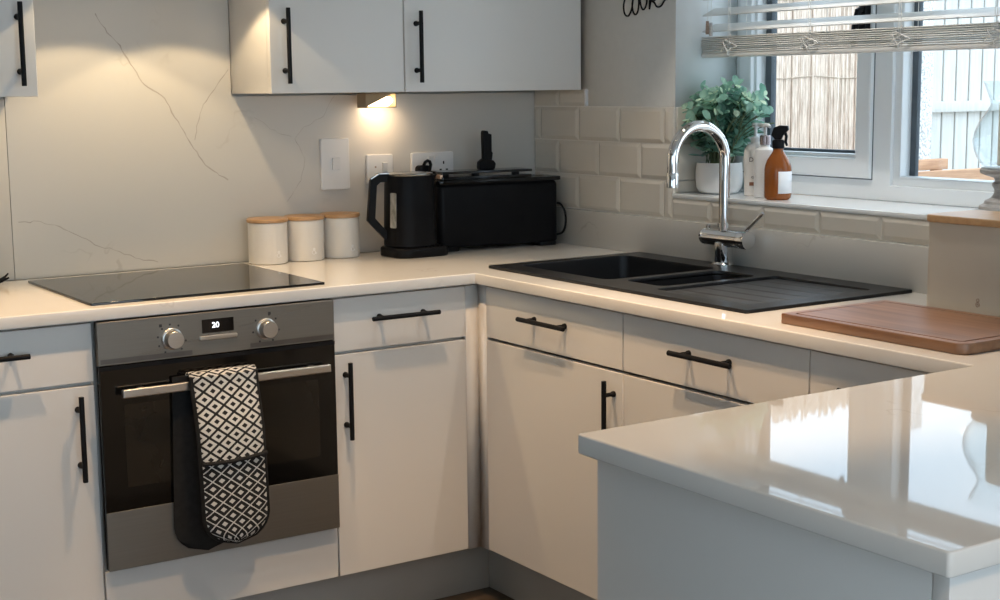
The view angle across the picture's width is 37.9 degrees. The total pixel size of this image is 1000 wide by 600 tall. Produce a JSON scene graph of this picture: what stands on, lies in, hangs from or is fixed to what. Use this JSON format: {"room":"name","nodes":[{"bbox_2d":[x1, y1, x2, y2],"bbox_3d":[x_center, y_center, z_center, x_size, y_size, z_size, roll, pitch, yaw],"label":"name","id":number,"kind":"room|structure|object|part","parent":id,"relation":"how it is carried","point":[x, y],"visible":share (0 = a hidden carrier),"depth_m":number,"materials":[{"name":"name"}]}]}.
{"room":"kitchen","nodes":[
{"label":"kitchen","id":0,"kind":"room"},
{"bbox_2d":[0,4,533,344],"bbox_3d":[-1.702,-0.307,3.555,4.800,2.470,0.188,-6,10,-33],"label":"wall","id":1,"kind":"structure","parent":0,"point":[443,92],"depth_m":4.18,"materials":[{"name":"paint"}]},
{"bbox_2d":[0,99,14,280],"bbox_3d":[-1.469,-0.259,3.597,0.504,0.462,0.012,-6,10,-33],"label":"panel","id":2,"kind":"object","parent":1,"relation":"attached to","point":[6,244],"visible":1,"depth_m":3.73,"materials":[{"name":"stone"}]},
{"bbox_2d":[0,0,37,96],"bbox_3d":[-1.379,-0.840,3.389,0.500,0.733,0.295,-6,10,-33],"label":"upper cabinet","id":3,"kind":"object","parent":1,"relation":"attached to","point":[18,67],"visible":1,"depth_m":3.44,"materials":[{"name":"paint"}]},
{"bbox_3d":[-1.130,-0.603,3.432,0.015,0.196,0.037,-6,10,-33],"label":"handle","id":4,"kind":"part","parent":3,"relation":"part of","materials":[{"name":"black metal"}]},
{"bbox_2d":[3,0,534,279],"bbox_3d":[-0.577,-0.522,4.157,1.638,0.802,0.012,-6,10,-33],"label":"backsplash","id":5,"kind":"structure","parent":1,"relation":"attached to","point":[134,150],"depth_m":3.95,"materials":[{"name":"stone"}]},
{"bbox_2d":[319,138,349,189],"bbox_3d":[-0.478,-0.394,4.225,0.093,0.150,0.014,-6,10,-33],"label":"switch","id":6,"kind":"object","parent":5,"relation":"attached to","point":[333,152],"visible":1,"depth_m":4.22,"materials":[{"name":"white plastic"}]},
{"bbox_2d":[365,154,392,183],"bbox_3d":[-0.355,-0.388,4.308,0.088,0.086,0.014,-6,10,-33],"label":"light switch","id":7,"kind":"object","parent":5,"relation":"attached to","point":[375,163],"visible":0.81,"depth_m":4.30,"materials":[{"name":"white plastic"}]},
{"bbox_2d":[410,151,453,174],"bbox_3d":[-0.203,-0.406,4.407,0.148,0.084,0.014,-6,10,-33],"label":"double socket","id":8,"kind":"object","parent":5,"relation":"attached to","point":[440,160],"visible":0.69,"depth_m":4.41,"materials":[{"name":"white plastic"}]},
{"bbox_2d":[415,159,431,171],"bbox_3d":[-0.236,-0.291,4.376,0.070,0.264,0.037,-6,10,-33],"label":"plug","id":9,"kind":"object","parent":8,"relation":"in","point":[423,167],"visible":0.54,"depth_m":4.36,"materials":[{"name":"black plastic"}]},
{"bbox_2d":[228,0,403,93],"bbox_3d":[-0.498,-0.934,3.966,0.402,0.733,0.295,-6,10,-33],"label":"upper cabinet","id":10,"kind":"object","parent":1,"relation":"attached to","point":[277,46],"visible":1,"depth_m":3.90,"materials":[{"name":"paint"}]},
{"bbox_3d":[-0.556,-0.664,3.808,0.015,0.196,0.037,-6,10,-33],"label":"handle","id":11,"kind":"part","parent":10,"relation":"part of","materials":[{"name":"black metal"}]},
{"bbox_2d":[402,0,580,91],"bbox_3d":[-0.075,-0.979,4.242,0.606,0.733,0.295,-6,10,-33],"label":"upper cabinet","id":12,"kind":"object","parent":1,"relation":"attached to","point":[449,45],"visible":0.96,"depth_m":4.17,"materials":[{"name":"paint"}]},
{"bbox_2d":[357,93,396,107],"bbox_3d":[-0.355,-0.575,4.192,0.100,0.042,0.052,-6,10,-33],"label":"light","id":13,"kind":"object","parent":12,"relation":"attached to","point":[364,100],"visible":1,"depth_m":4.17,"materials":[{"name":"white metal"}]},
{"bbox_3d":[-0.223,-0.700,4.026,0.015,0.196,0.037,-6,10,-33],"label":"handle","id":14,"kind":"part","parent":12,"relation":"part of","materials":[{"name":"black metal"}]},
{"bbox_2d":[435,587,513,599],"bbox_3d":[-0.097,1.234,1.263,4.300,0.050,5.700,-6,10,-33],"label":"floor","id":15,"kind":"structure","parent":0,"point":[488,593],"depth_m":3.98,"materials":[{"name":"brown wood"}]},
{"bbox_2d":[0,322,104,599],"bbox_3d":[-1.270,0.393,3.414,0.488,0.718,0.620,-6,10,-33],"label":"base cabinet","id":16,"kind":"object","parent":15,"relation":"on","point":[51,535],"visible":0.93,"depth_m":3.25,"materials":[{"name":"paint"}]},
{"bbox_3d":[-1.112,0.130,3.130,0.196,0.015,0.037,-6,10,-33],"label":"handle","id":17,"kind":"part","parent":16,"relation":"part of","materials":[{"name":"black metal"}]},
{"bbox_3d":[-1.127,0.139,3.154,0.488,0.133,0.019,-6,10,-33],"label":"drawer","id":18,"kind":"part","parent":16,"relation":"part of","materials":[{"name":"paint"}]},
{"bbox_3d":[-0.939,0.312,3.271,0.015,0.196,0.037,-6,10,-33],"label":"handle","id":19,"kind":"part","parent":16,"relation":"part of","materials":[{"name":"black metal"}]},
{"bbox_2d":[88,298,338,599],"bbox_3d":[-0.824,0.342,3.727,0.600,0.718,0.584,-6,10,-33],"label":"housing","id":20,"kind":"object","parent":15,"relation":"on","point":[243,571],"visible":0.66,"depth_m":3.53,"materials":[{"name":"paint"}]},
{"bbox_2d":[94,299,339,571],"bbox_3d":[-0.806,0.280,3.688,0.591,0.580,0.614,-6,10,-33],"label":"oven","id":21,"kind":"object","parent":20,"relation":"in","point":[291,345],"visible":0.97,"depth_m":3.41,"materials":[{"name":"metal"}]},
{"bbox_3d":[-0.749,0.091,3.346,0.051,0.051,0.027,-6,10,-33],"label":"knob","id":22,"kind":"part","parent":21,"relation":"part of","materials":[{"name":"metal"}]},
{"bbox_3d":[-0.660,0.074,3.431,0.591,0.100,0.019,-6,10,-33],"label":"control panel","id":23,"kind":"part","parent":21,"relation":"part of","materials":[{"name":"metal"}]},
{"bbox_2d":[172,364,269,549],"bbox_3d":[-0.652,0.378,3.419,0.223,0.436,0.073,-6,10,-33],"label":"glove","id":24,"kind":"object","parent":21,"relation":"hanging from","point":[221,482],"visible":1,"depth_m":3.40,"materials":[{"name":"black fabric"}]},
{"bbox_3d":[-0.649,0.529,3.489,0.591,0.138,0.001,-6,10,-33],"label":"panel","id":25,"kind":"part","parent":21,"relation":"part of","materials":[{"name":"metal"}]},
{"bbox_3d":[-0.638,0.189,3.433,0.522,0.020,0.029,-6,10,-33],"label":"handle","id":26,"kind":"part","parent":21,"relation":"part of","materials":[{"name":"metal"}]},
{"bbox_3d":[-0.553,0.070,3.475,0.051,0.051,0.027,-6,10,-33],"label":"knob","id":27,"kind":"part","parent":21,"relation":"part of","materials":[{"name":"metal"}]},
{"bbox_3d":[-0.664,0.665,3.536,0.597,0.128,0.019,-6,10,-33],"label":"panel","id":28,"kind":"part","parent":20,"relation":"part of","materials":[{"name":"paint"}]},
{"bbox_2d":[232,547,488,599],"bbox_3d":[-0.700,0.795,3.619,1.594,0.150,0.016,-6,10,-33],"label":"plinth","id":29,"kind":"object","parent":15,"relation":"on","point":[466,570],"visible":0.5,"depth_m":3.90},
{"bbox_2d":[328,285,467,575],"bbox_3d":[-0.400,0.300,3.983,0.386,0.718,0.620,-6,10,-33],"label":"base cabinet","id":30,"kind":"object","parent":15,"relation":"on","point":[400,356],"visible":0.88,"depth_m":3.75,"materials":[{"name":"paint"}]},
{"bbox_3d":[-0.377,0.252,3.638,0.015,0.196,0.037,-6,10,-33],"label":"handle","id":31,"kind":"part","parent":30,"relation":"part of","materials":[{"name":"black metal"}]},
{"bbox_3d":[-0.257,0.046,3.723,0.386,0.133,0.019,-6,10,-33],"label":"drawer","id":32,"kind":"part","parent":30,"relation":"part of","materials":[{"name":"paint"}]},
{"bbox_3d":[-0.242,0.038,3.699,0.196,0.015,0.037,-6,10,-33],"label":"handle","id":33,"kind":"part","parent":30,"relation":"part of","materials":[{"name":"black metal"}]},
{"bbox_2d":[489,550,595,599],"bbox_3d":[0.433,0.820,3.370,0.016,0.150,1.688,-6,10,-33],"label":"plinth","id":34,"kind":"object","parent":15,"relation":"on","point":[517,581],"visible":0.54,"depth_m":3.91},
{"bbox_2d":[486,286,653,599],"bbox_3d":[0.353,0.326,3.765,0.619,0.713,0.574,-6,10,-33],"label":"base cabinet","id":35,"kind":"object","parent":15,"relation":"on","point":[561,379],"visible":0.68,"depth_m":3.62,"materials":[{"name":"paint"}]},
{"bbox_2d":[462,284,491,549],"bbox_3d":[-0.057,0.314,3.872,0.056,0.714,0.055,-6,10,-33],"label":"post","id":36,"kind":"object","parent":35,"relation":"attached to","point":[476,338],"visible":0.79,"depth_m":3.87,"materials":[{"name":"paint"}]},
{"bbox_3d":[0.107,0.058,3.563,0.037,0.015,0.196,-6,10,-33],"label":"handle","id":37,"kind":"part","parent":35,"relation":"part of","materials":[{"name":"black metal"}]},
{"bbox_3d":[0.130,0.063,3.579,0.019,0.133,0.574,-6,10,-33],"label":"drawer","id":38,"kind":"part","parent":35,"relation":"part of","materials":[{"name":"paint"}]},
{"bbox_3d":[0.251,0.283,3.381,0.037,0.196,0.015,-6,10,-33],"label":"handle","id":39,"kind":"part","parent":35,"relation":"part of","materials":[{"name":"black metal"}]},
{"bbox_2d":[624,313,811,425],"bbox_3d":[0.674,0.393,3.284,0.619,0.713,0.582,-6,10,-33],"label":"base cabinet","id":40,"kind":"object","parent":15,"relation":"on","point":[694,370],"visible":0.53,"depth_m":3.13,"materials":[{"name":"paint"}]},
{"bbox_3d":[0.455,0.486,3.151,0.019,0.570,0.582,-6,10,-33],"label":"door","id":41,"kind":"part","parent":40,"relation":"part of","materials":[{"name":"paint"}]},
{"bbox_3d":[0.429,0.125,3.083,0.037,0.015,0.196,-6,10,-33],"label":"handle","id":42,"kind":"part","parent":40,"relation":"part of","materials":[{"name":"black metal"}]},
{"bbox_2d":[598,460,999,599],"bbox_3d":[0.902,0.617,2.239,1.420,0.868,0.612,-6,10,-33],"label":"peninsula base panel","id":43,"kind":"object","parent":15,"relation":"on","point":[658,540],"visible":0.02,"depth_m":1.84,"materials":[{"name":"paint"}]},
{"bbox_2d":[0,242,999,577],"bbox_3d":[0.009,0.077,2.890,2.138,0.028,2.838,-6,10,-33],"label":"countertop","id":44,"kind":"structure","parent":43,"relation":"on","point":[903,470],"depth_m":2.05,"materials":[{"name":"white stone"}]},
{"bbox_2d":[0,273,8,282],"bbox_3d":[-1.269,-0.051,3.661,0.072,0.028,0.023,-6,10,-33],"label":"cord","id":45,"kind":"object","parent":44,"relation":"on","point":[3,278],"visible":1,"depth_m":3.67,"materials":[{"name":"black plastic"}]},
{"bbox_2d":[28,263,324,305],"bbox_3d":[-0.817,-0.044,3.656,0.590,0.006,0.501,-6,10,-33],"label":"cooktop","id":46,"kind":"object","parent":44,"relation":"in","point":[117,288],"visible":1,"depth_m":3.61,"materials":[{"name":"black glass"}]},
{"bbox_2d":[246,216,287,264],"bbox_3d":[-0.648,-0.166,4.065,0.115,0.126,0.115,-7,10,-36],"label":"canister","id":47,"kind":"object","parent":44,"relation":"on","point":[267,235],"visible":1,"depth_m":4.02,"materials":[{"name":"beige ceramic"}]},
{"bbox_3d":[-0.648,-0.223,4.057,0.115,0.011,0.115,-7,10,-36],"label":"lid","id":48,"kind":"part","parent":47,"relation":"part of","materials":[{"name":"brown wood"}]},
{"bbox_2d":[284,214,323,261],"bbox_3d":[-0.555,-0.178,4.135,0.115,0.126,0.115,-6,10,-30],"label":"canister","id":49,"kind":"object","parent":44,"relation":"on","point":[305,232],"visible":0.93,"depth_m":4.09,"materials":[{"name":"beige ceramic"}]},
{"bbox_3d":[-0.555,-0.235,4.127,0.115,0.011,0.115,-6,10,-30],"label":"lid","id":50,"kind":"part","parent":49,"relation":"part of","materials":[{"name":"brown wood"}]},
{"bbox_2d":[320,211,359,257],"bbox_3d":[-0.461,-0.189,4.204,0.115,0.126,0.115,-8,11,-40],"label":"canister","id":51,"kind":"object","parent":44,"relation":"on","point":[341,228],"visible":0.95,"depth_m":4.16,"materials":[{"name":"beige ceramic"}]},
{"bbox_3d":[-0.461,-0.246,4.196,0.115,0.011,0.115,-8,11,-40],"label":"lid","id":52,"kind":"part","parent":51,"relation":"part of","materials":[{"name":"brown wood"}]},
{"bbox_2d":[366,171,447,258],"bbox_3d":[-0.270,-0.247,4.197,0.226,0.240,0.150,-6,10,-33],"label":"kettle","id":53,"kind":"object","parent":44,"relation":"on","point":[408,231],"visible":1,"depth_m":4.15,"materials":[{"name":"black plastic"}]},
{"bbox_3d":[-0.344,-0.264,4.174,0.077,0.192,0.024,-4,9,-19],"label":"handle","id":54,"kind":"part","parent":53,"relation":"part of","materials":[{"name":"black plastic"}]},
{"bbox_3d":[-0.262,-0.363,4.189,0.134,0.008,0.123,-6,10,-33],"label":"lid","id":55,"kind":"part","parent":53,"relation":"part of","materials":[{"name":"silver metal"}]},
{"bbox_2d":[434,174,566,251],"bbox_3d":[-0.020,-0.268,4.419,0.453,0.210,0.144,-5,9,-27],"label":"toaster","id":56,"kind":"object","parent":44,"relation":"on","point":[505,210],"visible":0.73,"depth_m":4.35,"materials":[{"name":"black plastic"}]},
{"bbox_2d":[429,130,531,179],"bbox_3d":[-0.059,-0.439,4.375,0.304,0.140,0.094,-5,9,-27],"label":"gadget","id":57,"kind":"object","parent":56,"relation":"on","point":[485,164],"visible":0.9,"depth_m":4.37,"materials":[{"name":"black plastic"}]},
{"bbox_3d":[-0.057,-0.389,4.383,0.302,0.007,0.094,-5,9,-27],"label":"plate","id":58,"kind":"part","parent":57,"relation":"part of","materials":[{"name":"metal"}]},
{"bbox_3d":[-0.057,-0.373,4.385,0.298,0.008,0.090,-5,9,-27],"label":"plate","id":59,"kind":"part","parent":57,"relation":"part of","materials":[{"name":"black metal"}]},
{"bbox_3d":[-0.042,-0.452,4.382,0.053,0.117,0.028,-5,9,-27],"label":"handle","id":60,"kind":"part","parent":57,"relation":"part of","materials":[{"name":"black plastic"}]},
{"bbox_3d":[0.185,-0.250,4.471,0.040,0.103,0.021,-1,8,-4],"label":"power cord","id":61,"kind":"part","parent":56,"relation":"part of","materials":[{"name":"black plastic"}]},
{"bbox_2d":[489,252,911,313],"bbox_3d":[0.461,0.043,3.644,0.520,0.206,1.000,-6,10,-33],"label":"sink","id":62,"kind":"object","parent":44,"relation":"in","point":[678,279],"visible":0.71,"depth_m":3.56,"materials":[{"name":"black stone"}]},
{"bbox_2d":[667,120,764,265],"bbox_3d":[0.541,-0.270,3.751,0.224,0.382,0.228,-6,10,-33],"label":"tap","id":63,"kind":"object","parent":44,"relation":"on","point":[723,239],"visible":1,"depth_m":3.79,"materials":[{"name":"silver metal"}]},
{"bbox_3d":[0.515,-0.318,3.768,0.206,0.292,0.029,-6,10,-33],"label":"spout","id":64,"kind":"part","parent":63,"relation":"part of","materials":[{"name":"silver metal"}]},
{"bbox_3d":[0.651,-0.196,3.743,0.014,0.066,0.076,-6,10,-33],"label":"lever","id":65,"kind":"part","parent":63,"relation":"part of","materials":[{"name":"silver metal"}]},
{"bbox_2d":[555,207,927,293],"bbox_3d":[0.895,-0.086,3.466,0.015,0.108,2.824,-6,10,-33],"label":"upstand","id":66,"kind":"object","parent":44,"relation":"on","point":[900,265],"visible":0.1,"depth_m":3.74,"materials":[{"name":"stone"}]},
{"bbox_2d":[781,300,999,354],"bbox_3d":[0.821,0.049,2.847,0.306,0.021,0.456,-6,10,-33],"label":"chopping board","id":67,"kind":"object","parent":44,"relation":"on","point":[919,326],"visible":1,"depth_m":2.81,"materials":[{"name":"brown wood"}]},
{"bbox_2d":[927,210,999,316],"bbox_3d":[1.102,-0.064,2.974,0.174,0.202,0.468,-6,10,-33],"label":"bin","id":68,"kind":"object","parent":44,"relation":"on","point":[964,246],"visible":0.92,"depth_m":3.03,"materials":[{"name":"metal"}]},
{"bbox_3d":[1.101,-0.157,2.961,0.174,0.016,0.468,-6,10,-33],"label":"lid","id":69,"kind":"part","parent":68,"relation":"part of","materials":[{"name":"brown wood"}]},
{"bbox_3d":[1.065,0.650,1.995,1.420,0.868,0.022,-6,10,-33],"label":"panel","id":70,"kind":"part","parent":43,"relation":"part of","materials":[{"name":"paint"}]},
{"bbox_2d":[810,350,929,393],"bbox_3d":[0.947,0.450,2.877,0.619,0.713,0.397,-6,10,-33],"label":"base cabinet","id":71,"kind":"object","parent":15,"relation":"on","point":[829,371],"visible":0.03,"depth_m":2.77,"materials":[{"name":"paint"}]},
{"bbox_2d":[534,0,737,192],"bbox_3d":[1.807,-0.168,2.350,0.290,2.470,5.712,-6,10,-33],"label":"wall","id":72,"kind":"structure","parent":0,"point":[652,57],"depth_m":4.12,"materials":[{"name":"paint"}]},
{"bbox_2d":[623,0,665,16],"bbox_3d":[0.409,-0.860,4.106,0.005,0.116,0.199,-6,10,-33],"label":"sign","id":73,"kind":"object","parent":72,"relation":"attached to","point":[639,1],"depth_m":4.13,"materials":[{"name":"black metal"}]},
{"bbox_2d":[534,89,928,245],"bbox_3d":[0.816,-0.366,3.759,0.232,0.366,2.220,-6,10,-33],"label":"wall tiles","id":74,"kind":"structure","parent":72,"relation":"attached to","point":[612,159],"depth_m":4.19,"materials":[{"name":"tile"}]},
{"bbox_2d":[672,190,976,219],"bbox_3d":[1.000,-0.215,3.508,0.236,0.012,1.526,-6,10,-33],"label":"window sill","id":75,"kind":"structure","parent":72,"relation":"attached to","point":[808,202],"depth_m":3.65,"materials":[{"name":"plastic"}]},
{"bbox_2d":[681,75,774,193],"bbox_3d":[0.632,-0.450,3.981,0.252,0.325,0.275,-6,10,-33],"label":"eucalyptus","id":76,"kind":"object","parent":75,"relation":"on","point":[733,115],"visible":0.8,"depth_m":3.97,"materials":[{"name":"green plant"}]},
{"bbox_2d":[695,161,742,193],"bbox_3d":[0.611,-0.341,4.059,0.131,0.086,0.131,-6,10,-33],"label":"pot","id":77,"kind":"object","parent":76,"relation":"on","point":[707,172],"depth_m":4.01,"materials":[{"name":"white ceramic"}]},
{"bbox_2d":[743,123,761,195],"bbox_3d":[0.691,-0.381,3.942,0.065,0.197,0.040,2,9,15],"label":"soap dispenser","id":78,"kind":"object","parent":75,"relation":"on","point":[748,158],"visible":0.59,"depth_m":3.93,"materials":[{"name":"white plastic"}]},
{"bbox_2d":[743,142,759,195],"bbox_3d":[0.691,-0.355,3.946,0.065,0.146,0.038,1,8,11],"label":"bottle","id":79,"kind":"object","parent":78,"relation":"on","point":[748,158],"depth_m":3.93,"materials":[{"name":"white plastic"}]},
{"bbox_2d":[754,123,772,197],"bbox_3d":[0.706,-0.373,3.884,0.057,0.198,0.057,5,10,33],"label":"lotion bottle","id":80,"kind":"object","parent":75,"relation":"on","point":[761,154],"visible":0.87,"depth_m":3.87,"materials":[{"name":"white plastic"}]},
{"bbox_2d":[764,125,791,199],"bbox_3d":[0.728,-0.360,3.812,0.071,0.193,0.072,-6,10,-33],"label":"spray bottle","id":81,"kind":"object","parent":75,"relation":"on","point":[777,170],"visible":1,"depth_m":3.79,"materials":[{"name":"orange glass"}]},
{"bbox_2d":[972,81,999,211],"bbox_3d":[1.152,-0.338,3.256,0.185,0.301,0.185,-6,10,-33],"label":"candle holder","id":82,"kind":"object","parent":75,"relation":"on","point":[993,203],"visible":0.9,"depth_m":3.25,"materials":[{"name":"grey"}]},
{"bbox_2d":[972,81,999,167],"bbox_3d":[1.152,-0.392,3.248,0.185,0.191,0.185,-6,10,-33],"label":"glass shade","id":83,"kind":"object","parent":82,"relation":"on","point":[993,163],"depth_m":3.27,"materials":[{"name":"clear glass"}]},
{"bbox_2d":[997,103,999,165],"bbox_3d":[1.152,-0.378,3.250,0.076,0.155,0.076,-6,10,-33],"label":"pillar candle","id":84,"kind":"object","parent":82,"relation":"in","point":[998,152],"visible":1,"depth_m":3.25,"materials":[{"name":"wax"}]},
{"bbox_2d":[736,0,994,207],"bbox_3d":[1.094,-0.747,3.497,0.121,1.042,1.526,-6,10,-33],"label":"window","id":85,"kind":"structure","parent":72,"relation":"in","point":[883,165],"depth_m":3.73,"materials":[{"name":"white plastic"}]},
{"bbox_3d":[0.834,-0.822,3.912,0.059,0.968,0.496,-6,10,-33],"label":"sash","id":86,"kind":"part","parent":85,"relation":"part of","materials":[{"name":"white plastic"}]},
{"bbox_2d":[701,0,999,57],"bbox_3d":[0.988,-0.918,3.405,0.083,0.663,1.511,-6,10,-33],"label":"blind","id":87,"kind":"object","parent":85,"relation":"attached to","point":[785,43],"visible":1,"depth_m":3.62,"materials":[{"name":"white wood"}]},
{"bbox_3d":[0.570,-0.749,4.005,0.011,0.036,0.011,-6,10,-33],"label":"cord pull","id":88,"kind":"part","parent":87,"relation":"part of","materials":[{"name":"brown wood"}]},
{"bbox_3d":[0.578,-0.742,3.994,0.011,0.036,0.011,-6,10,-33],"label":"cord pull","id":89,"kind":"part","parent":87,"relation":"part of","materials":[{"name":"grey plastic"}]},
{"bbox_3d":[1.000,-0.597,3.457,0.052,0.012,1.510,-6,10,-33],"label":"rail","id":90,"kind":"part","parent":87,"relation":"part of","materials":[{"name":"white wood"}]},
{"bbox_3d":[0.918,-0.703,3.706,0.050,0.146,0.031,-2,9,-12],"label":"handle","id":91,"kind":"part","parent":85,"relation":"part of","materials":[{"name":"black plastic"}]},
{"label":"outside","id":92,"kind":"structure","parent":0,"visible":0},
{"bbox_3d":[6.915,0.290,9.277,15.700,0.050,18.000,-6,10,-33],"label":"ground","id":93,"kind":"structure","parent":92,"visible":0},
{"bbox_2d":[775,0,858,149],"bbox_3d":[0.892,-0.599,7.059,2.999,2.480,0.027,-6,10,-33],"label":"screen","id":94,"kind":"object","parent":93,"relation":"on","point":[818,92],"visible":0.02,"depth_m":7.48,"materials":[{"name":"wicker"}]},
{"bbox_2d":[799,168,993,207],"bbox_3d":[2.257,0.107,6.328,1.850,1.265,1.320,-6,10,-33],"label":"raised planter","id":95,"kind":"object","parent":93,"relation":"on","point":[971,173],"visible":0.02,"depth_m":6.93,"materials":[{"name":"wood"}]},
{"bbox_2d":[918,1,935,171],"bbox_3d":[2.316,-0.900,8.247,0.130,2.700,0.215,-6,10,-33],"label":"pier","id":96,"kind":"structure","parent":93,"relation":"on","point":[927,56],"depth_m":8.13,"materials":[{"name":"white paint"}]},
{"bbox_2d":[918,158,947,170],"bbox_3d":[1.935,-0.062,7.434,0.950,1.285,0.040,-6,10,-33],"label":"rail","id":97,"kind":"object","parent":93,"relation":"on","point":[939,163],"visible":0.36,"depth_m":7.53,"materials":[{"name":"brown wood"}]},
{"bbox_2d":[931,0,999,169],"bbox_3d":[4.372,-1.097,9.790,5.135,2.600,0.085,-6,10,-33],"label":"fence","id":98,"kind":"object","parent":93,"relation":"on","point":[960,98],"visible":0.09,"depth_m":8.71,"materials":[{"name":"white wood"}]}
]}

